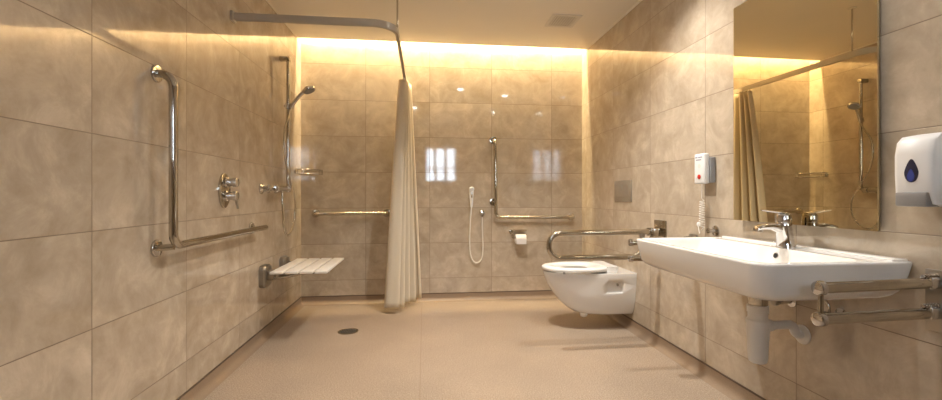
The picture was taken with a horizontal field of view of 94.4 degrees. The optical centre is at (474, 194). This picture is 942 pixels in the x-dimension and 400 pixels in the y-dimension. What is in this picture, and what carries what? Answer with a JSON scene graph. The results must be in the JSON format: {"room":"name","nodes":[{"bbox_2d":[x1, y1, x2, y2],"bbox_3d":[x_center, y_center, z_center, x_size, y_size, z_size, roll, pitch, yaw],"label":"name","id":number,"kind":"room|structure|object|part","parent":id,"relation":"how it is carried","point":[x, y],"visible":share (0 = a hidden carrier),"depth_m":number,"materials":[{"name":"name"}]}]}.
{"room":"accessible bathroom","nodes":[
{"label":"accessible bathroom","id":0,"kind":"room"},
{"bbox_2d":[0,0,300,399],"bbox_3d":[-1.360,-0.355,1.352,0.120,2.750,5.640,0,0,-7],"label":"wall","id":1,"kind":"structure","parent":0,"point":[88,311],"depth_m":1.71,"materials":[{"name":"tile"}]},
{"bbox_2d":[150,65,267,256],"bbox_3d":[-1.375,-0.143,2.384,0.088,0.817,1.127,0,0,-7],"label":"grab bar","id":2,"kind":"object","parent":1,"relation":"attached to","point":[157,74],"visible":1,"depth_m":1.85,"materials":[{"name":"metal"}]},
{"bbox_2d":[218,173,239,208],"bbox_3d":[-1.391,-0.020,2.486,0.080,0.205,0.132,0,0,-7],"label":"shower valve","id":3,"kind":"object","parent":1,"relation":"attached to","point":[225,194],"visible":1,"depth_m":2.46,"materials":[{"name":"metal"}]},
{"bbox_3d":[-1.424,-0.023,2.482,0.014,0.198,0.132,0,0,-7],"label":"plate","id":4,"kind":"part","parent":3,"relation":"part of","materials":[{"name":"metal"}]},
{"bbox_3d":[-1.386,0.007,2.487,0.067,0.060,0.060,0,0,-7],"label":"knob","id":5,"kind":"part","parent":3,"relation":"part of","materials":[{"name":"silver metal"}]},
{"bbox_3d":[-1.386,-0.070,2.487,0.067,0.060,0.060,0,0,-7],"label":"knob","id":6,"kind":"part","parent":3,"relation":"part of","materials":[{"name":"silver metal"}]},
{"bbox_2d":[176,297,303,399],"bbox_3d":[-1.278,0.982,1.362,0.045,0.076,5.400,0,0,-7],"label":"baseboard","id":7,"kind":"structure","parent":1,"relation":"attached to","point":[215,377],"depth_m":2.63,"materials":[{"name":"plastic"}]},
{"bbox_2d":[259,183,290,193],"bbox_3d":[-1.466,-0.042,3.218,0.100,0.076,0.408,0,0,-7],"label":"shower mixer","id":8,"kind":"object","parent":1,"relation":"attached to","point":[262,188],"visible":1,"depth_m":3.13,"materials":[{"name":"silver metal"}]},
{"bbox_3d":[-1.433,-0.042,3.149,0.050,0.050,0.046,0,0,-7],"label":"handle","id":9,"kind":"part","parent":8,"relation":"part of","materials":[{"name":"silver metal"}]},
{"bbox_2d":[266,0,297,38],"bbox_3d":[-1.289,-1.406,1.298,0.008,0.008,5.275,0,0,-7],"label":"trim","id":10,"kind":"structure","parent":1,"relation":"attached to","point":[266,0],"depth_m":3.57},
{"bbox_2d":[279,56,290,185],"bbox_3d":[-1.490,-0.568,3.447,0.106,1.045,0.055,0,0,-7],"label":"shower rail","id":11,"kind":"object","parent":1,"relation":"attached to","point":[287,59],"visible":0.8,"depth_m":3.44,"materials":[{"name":"metal"}]},
{"bbox_3d":[-1.479,-0.568,3.452,0.028,1.025,0.028,0,0,-7],"label":"rail","id":12,"kind":"part","parent":11,"relation":"part of","materials":[{"name":"metal"}]},
{"bbox_2d":[281,85,315,235],"bbox_3d":[-1.359,-0.261,3.404,0.236,1.166,0.260,0,0,-7],"label":"shower","id":13,"kind":"object","parent":11,"relation":"attached to","point":[309,89],"visible":1,"depth_m":3.38,"materials":[{"name":"silver metal"}]},
{"bbox_3d":[-1.389,-0.747,3.412,0.165,0.148,0.032,0,0,21],"label":"handle","id":14,"kind":"part","parent":13,"relation":"part of","materials":[{"name":"silver metal"}]},
{"bbox_2d":[258,256,343,287],"bbox_3d":[-1.289,0.574,3.298,0.470,0.155,0.650,0,0,-7],"label":"shower seat","id":15,"kind":"object","parent":1,"relation":"attached to","point":[299,266],"visible":1,"depth_m":3.11,"materials":[{"name":"plastic"}]},
{"bbox_3d":[-1.479,0.574,3.080,0.042,0.155,0.144,0,0,-7],"label":"wall plate","id":16,"kind":"part","parent":15,"relation":"part of","materials":[{"name":"silver metal"}]},
{"bbox_3d":[-1.529,0.574,3.507,0.042,0.155,0.144,0,0,-7],"label":"wall plate","id":17,"kind":"part","parent":15,"relation":"part of","materials":[{"name":"silver metal"}]},
{"bbox_3d":[-1.267,0.576,3.105,0.371,0.061,0.022,0,0,-7],"label":"arm","id":18,"kind":"part","parent":15,"relation":"part of","materials":[{"name":"metal"}]},
{"bbox_2d":[294,168,322,174],"bbox_3d":[-1.497,-0.206,3.935,0.204,0.049,0.221,0,0,-7],"label":"basket","id":19,"kind":"object","parent":1,"relation":"attached to","point":[320,170],"visible":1,"depth_m":3.94,"materials":[{"name":"silver metal"}]},
{"bbox_2d":[301,38,581,295],"bbox_3d":[-0.278,-0.355,4.256,2.700,2.750,0.120,0,0,-7],"label":"wall","id":20,"kind":"structure","parent":0,"point":[529,99],"depth_m":4.20,"materials":[{"name":"tile"}]},
{"bbox_2d":[312,209,389,216],"bbox_3d":[-1.150,0.174,4.051,0.723,0.074,0.086,0,0,-7],"label":"grab bar","id":21,"kind":"object","parent":20,"relation":"attached to","point":[315,213],"visible":0.97,"depth_m":4.02,"materials":[{"name":"metal"}]},
{"bbox_2d":[301,290,557,305],"bbox_3d":[-0.268,0.982,4.174,2.700,0.076,0.045,0,0,-7],"label":"baseboard","id":22,"kind":"structure","parent":20,"relation":"attached to","point":[534,294],"depth_m":4.18,"materials":[{"name":"plastic"}]},
{"bbox_2d":[469,187,484,262],"bbox_3d":[0.022,0.292,4.191,0.158,0.737,0.079,0,0,-7],"label":"bidet sprayer","id":23,"kind":"object","parent":20,"relation":"attached to","point":[471,189],"visible":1,"depth_m":4.19,"materials":[{"name":"silver metal"}]},
{"bbox_2d":[509,229,526,238],"bbox_3d":[0.421,0.382,4.239,0.170,0.084,0.075,0,0,-7],"label":"toilet roll holder","id":24,"kind":"object","parent":20,"relation":"attached to","point":[510,230],"visible":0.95,"depth_m":4.25,"materials":[{"name":"metal"}]},
{"bbox_2d":[514,234,526,243],"bbox_3d":[0.440,0.427,4.205,0.100,0.092,0.091,0,0,-7],"label":"toilet roll","id":25,"kind":"object","parent":24,"relation":"on","point":[520,238],"visible":1,"depth_m":4.16,"materials":[{"name":"paper"}]},
{"bbox_2d":[489,136,574,219],"bbox_3d":[0.571,-0.157,4.251,0.857,0.825,0.086,0,0,-7],"label":"grab bar","id":26,"kind":"object","parent":20,"relation":"attached to","point":[494,201],"visible":1,"depth_m":4.18,"materials":[{"name":"metal"}]},
{"bbox_2d":[268,0,639,48],"bbox_3d":[0.048,-1.427,1.453,2.700,0.035,5.275,0,0,-7],"label":"ceiling","id":27,"kind":"structure","parent":0,"point":[520,23],"depth_m":3.49,"materials":[{"name":"paint"}]},
{"bbox_2d":[230,0,407,81],"bbox_3d":[-1.036,-1.219,3.360,0.988,0.382,1.486,0,0,-7],"label":"track","id":28,"kind":"object","parent":27,"relation":"hanging from","point":[249,17],"visible":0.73,"depth_m":2.65,"materials":[{"name":"metal"}]},
{"bbox_3d":[-0.508,-1.242,2.861,0.012,0.328,0.012,0,0,-7],"label":"hanging rod","id":29,"kind":"part","parent":28,"relation":"part of","materials":[{"name":"metal"}]},
{"bbox_2d":[384,78,421,308],"bbox_3d":[-0.647,-0.028,3.908,0.146,2.021,0.447,0,0,21],"label":"shower curtain","id":30,"kind":"object","parent":28,"relation":"hanging from","point":[403,274],"visible":1,"depth_m":3.84,"materials":[{"name":"fabric"}]},
{"bbox_2d":[544,14,582,27],"bbox_3d":[0.713,-1.406,3.531,0.240,0.008,0.250,0,0,-7],"label":"ceiling vent","id":31,"kind":"object","parent":27,"relation":"in","point":[556,20],"visible":1,"depth_m":3.52,"materials":[{"name":"beige plastic"}]},
{"bbox_2d":[204,299,731,399],"bbox_3d":[0.041,1.070,1.515,2.940,0.100,5.640,0,0,-7],"label":"floor","id":32,"kind":"structure","parent":0,"point":[529,349],"depth_m":2.70,"materials":[{"name":"plastic"}]},
{"bbox_2d":[338,328,357,334],"bbox_3d":[-0.945,1.018,3.250,0.150,0.004,0.150,0,0,-7],"label":"floor drain","id":33,"kind":"object","parent":32,"relation":"on","point":[346,331],"visible":1,"depth_m":3.24,"materials":[{"name":"metal"}]},
{"bbox_2d":[582,0,941,399],"bbox_3d":[1.441,-0.355,1.677,0.120,2.750,5.640,0,0,-7],"label":"wall","id":34,"kind":"structure","parent":0,"point":[658,85],"depth_m":2.34,"materials":[{"name":"tile"}]},
{"bbox_2d":[542,261,636,316],"bbox_3d":[0.847,0.736,3.370,0.667,0.398,0.382,0,0,-7],"label":"toilet","id":35,"kind":"object","parent":34,"relation":"attached to","point":[594,287],"visible":1,"depth_m":3.24,"materials":[{"name":"white ceramic"}]},
{"bbox_3d":[0.768,0.554,3.361,0.508,0.031,0.382,0,0,-7],"label":"seat","id":36,"kind":"part","parent":35,"relation":"part of","materials":[{"name":"plastic"}]},
{"bbox_2d":[546,220,666,260],"bbox_3d":[0.850,0.299,2.855,0.784,0.258,0.144,0,0,-7],"label":"support rail","id":37,"kind":"object","parent":34,"relation":"attached to","point":[659,230],"visible":0.92,"depth_m":2.84,"materials":[{"name":"metal"}]},
{"bbox_3d":[1.234,0.233,2.900,0.010,0.125,0.144,0,0,-7],"label":"wall plate","id":38,"kind":"part","parent":37,"relation":"part of","materials":[{"name":"metal"}]},
{"bbox_2d":[586,0,641,49],"bbox_3d":[1.385,-1.406,1.608,0.008,0.008,5.275,0,0,-7],"label":"trim","id":39,"kind":"structure","parent":34,"relation":"attached to","point":[634,6],"depth_m":3.57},
{"bbox_2d":[614,180,631,201],"bbox_3d":[1.168,-0.028,3.448,0.014,0.165,0.290,0,0,-7],"label":"flush plate","id":40,"kind":"object","parent":34,"relation":"attached to","point":[622,190],"visible":1,"depth_m":3.42,"materials":[{"name":"beige plastic"}]},
{"bbox_2d":[628,234,697,261],"bbox_3d":[1.081,0.325,2.522,0.400,0.190,0.070,0,0,-7],"label":"support rail","id":41,"kind":"object","parent":34,"relation":"attached to","point":[631,242],"visible":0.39,"depth_m":2.49,"materials":[{"name":"metal"}]},
{"bbox_2d":[604,314,765,399],"bbox_3d":[1.359,0.982,1.668,0.045,0.076,5.400,0,0,-7],"label":"baseboard","id":42,"kind":"structure","parent":34,"relation":"attached to","point":[732,389],"depth_m":2.56,"materials":[{"name":"plastic"}]},
{"bbox_2d":[695,153,714,233],"bbox_3d":[1.262,-0.002,2.431,0.062,0.448,0.158,0,0,-7],"label":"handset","id":43,"kind":"object","parent":34,"relation":"attached to","point":[704,164],"visible":1,"depth_m":2.38,"materials":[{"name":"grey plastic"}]},
{"bbox_3d":[1.265,0.080,2.455,0.029,0.284,0.093,0,0,3],"label":"coiled cord","id":44,"kind":"part","parent":43,"relation":"part of","materials":[{"name":"beige plastic"}]},
{"bbox_2d":[706,226,718,235],"bbox_3d":[1.278,0.195,2.353,0.048,0.056,0.056,0,0,-7],"label":"wall hook","id":45,"kind":"object","parent":34,"relation":"attached to","point":[715,230],"visible":1,"depth_m":2.34,"materials":[{"name":"silver metal"}]},
{"bbox_2d":[636,236,911,300],"bbox_3d":[1.098,0.300,1.792,0.534,0.183,0.843,0,0,-7],"label":"washbasin","id":46,"kind":"object","parent":34,"relation":"attached to","point":[759,269],"visible":0.95,"depth_m":1.50,"materials":[{"name":"white ceramic"}]},
{"bbox_2d":[753,209,796,247],"bbox_3d":[1.234,0.142,1.794,0.172,0.163,0.072,0,0,-7],"label":"faucet","id":47,"kind":"object","parent":46,"relation":"on","point":[783,228],"visible":0.97,"depth_m":1.77,"materials":[{"name":"silver metal"}]},
{"bbox_3d":[1.215,0.147,1.792,0.133,0.061,0.044,0,0,-7],"label":"spout","id":48,"kind":"part","parent":47,"relation":"part of","materials":[{"name":"silver metal"}]},
{"bbox_3d":[1.233,0.073,1.794,0.120,0.026,0.036,0,0,-7],"label":"lever","id":49,"kind":"part","parent":47,"relation":"part of","materials":[{"name":"silver metal"}]},
{"bbox_3d":[1.272,0.095,1.799,0.058,0.036,0.058,0,0,-7],"label":"lever","id":50,"kind":"part","parent":47,"relation":"part of","materials":[{"name":"silver metal"}]},
{"bbox_2d":[746,297,810,364],"bbox_3d":[1.244,0.538,1.805,0.243,0.304,0.087,0,0,-7],"label":"trap","id":51,"kind":"object","parent":46,"relation":"attached to","point":[758,325],"visible":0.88,"depth_m":1.77,"materials":[{"name":"plastic"}]},
{"bbox_2d":[770,301,796,306],"bbox_3d":[1.313,0.415,1.864,0.091,0.132,0.052,0,0,-7],"label":"angle valve","id":52,"kind":"object","parent":34,"relation":"attached to","point":[774,303],"visible":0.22,"depth_m":1.85,"materials":[{"name":"silver metal"}]},
{"bbox_3d":[1.282,0.455,1.860,0.027,0.036,0.038,0,0,-7],"label":"handle","id":53,"kind":"part","parent":52,"relation":"part of","materials":[{"name":"silver metal"}]},
{"bbox_2d":[734,0,879,230],"bbox_3d":[1.336,-0.400,1.828,0.014,1.050,0.686,0,0,-7],"label":"wall mirror","id":54,"kind":"object","parent":34,"relation":"attached to","point":[807,72],"visible":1,"depth_m":1.75,"materials":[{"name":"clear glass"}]},
{"bbox_2d":[824,300,845,312],"bbox_3d":[1.339,0.415,1.643,0.091,0.132,0.057,0,0,-7],"label":"angle valve","id":55,"kind":"object","parent":34,"relation":"attached to","point":[837,310],"visible":0.36,"depth_m":1.64,"materials":[{"name":"silver metal"}]},
{"bbox_2d":[811,268,941,332],"bbox_3d":[1.212,0.325,1.306,0.422,0.190,0.070,0,0,-7],"label":"support rail","id":56,"kind":"object","parent":34,"relation":"attached to","point":[931,281],"visible":1,"depth_m":1.30,"materials":[{"name":"metal"}]},
{"bbox_3d":[1.019,0.323,1.284,0.015,0.095,0.015,0,0,-7],"label":"link post","id":57,"kind":"part","parent":56,"relation":"part of","materials":[{"name":"metal"}]},
{"bbox_3d":[1.416,0.325,1.330,0.010,0.190,0.070,0,0,-7],"label":"wall plate","id":58,"kind":"part","parent":56,"relation":"part of","materials":[{"name":"silver metal"}]},
{"bbox_2d":[895,132,941,206],"bbox_3d":[1.363,-0.075,1.315,0.118,0.222,0.106,0,0,-7],"label":"soap dispenser","id":59,"kind":"object","parent":34,"relation":"attached to","point":[918,158],"visible":1,"depth_m":1.29,"materials":[{"name":"white plastic"}]},
{"bbox_3d":[1.344,0.014,1.313,0.078,0.044,0.086,0,0,-7],"label":"push panel","id":60,"kind":"part","parent":59,"relation":"part of","materials":[{"name":"grey plastic"}]}
]}

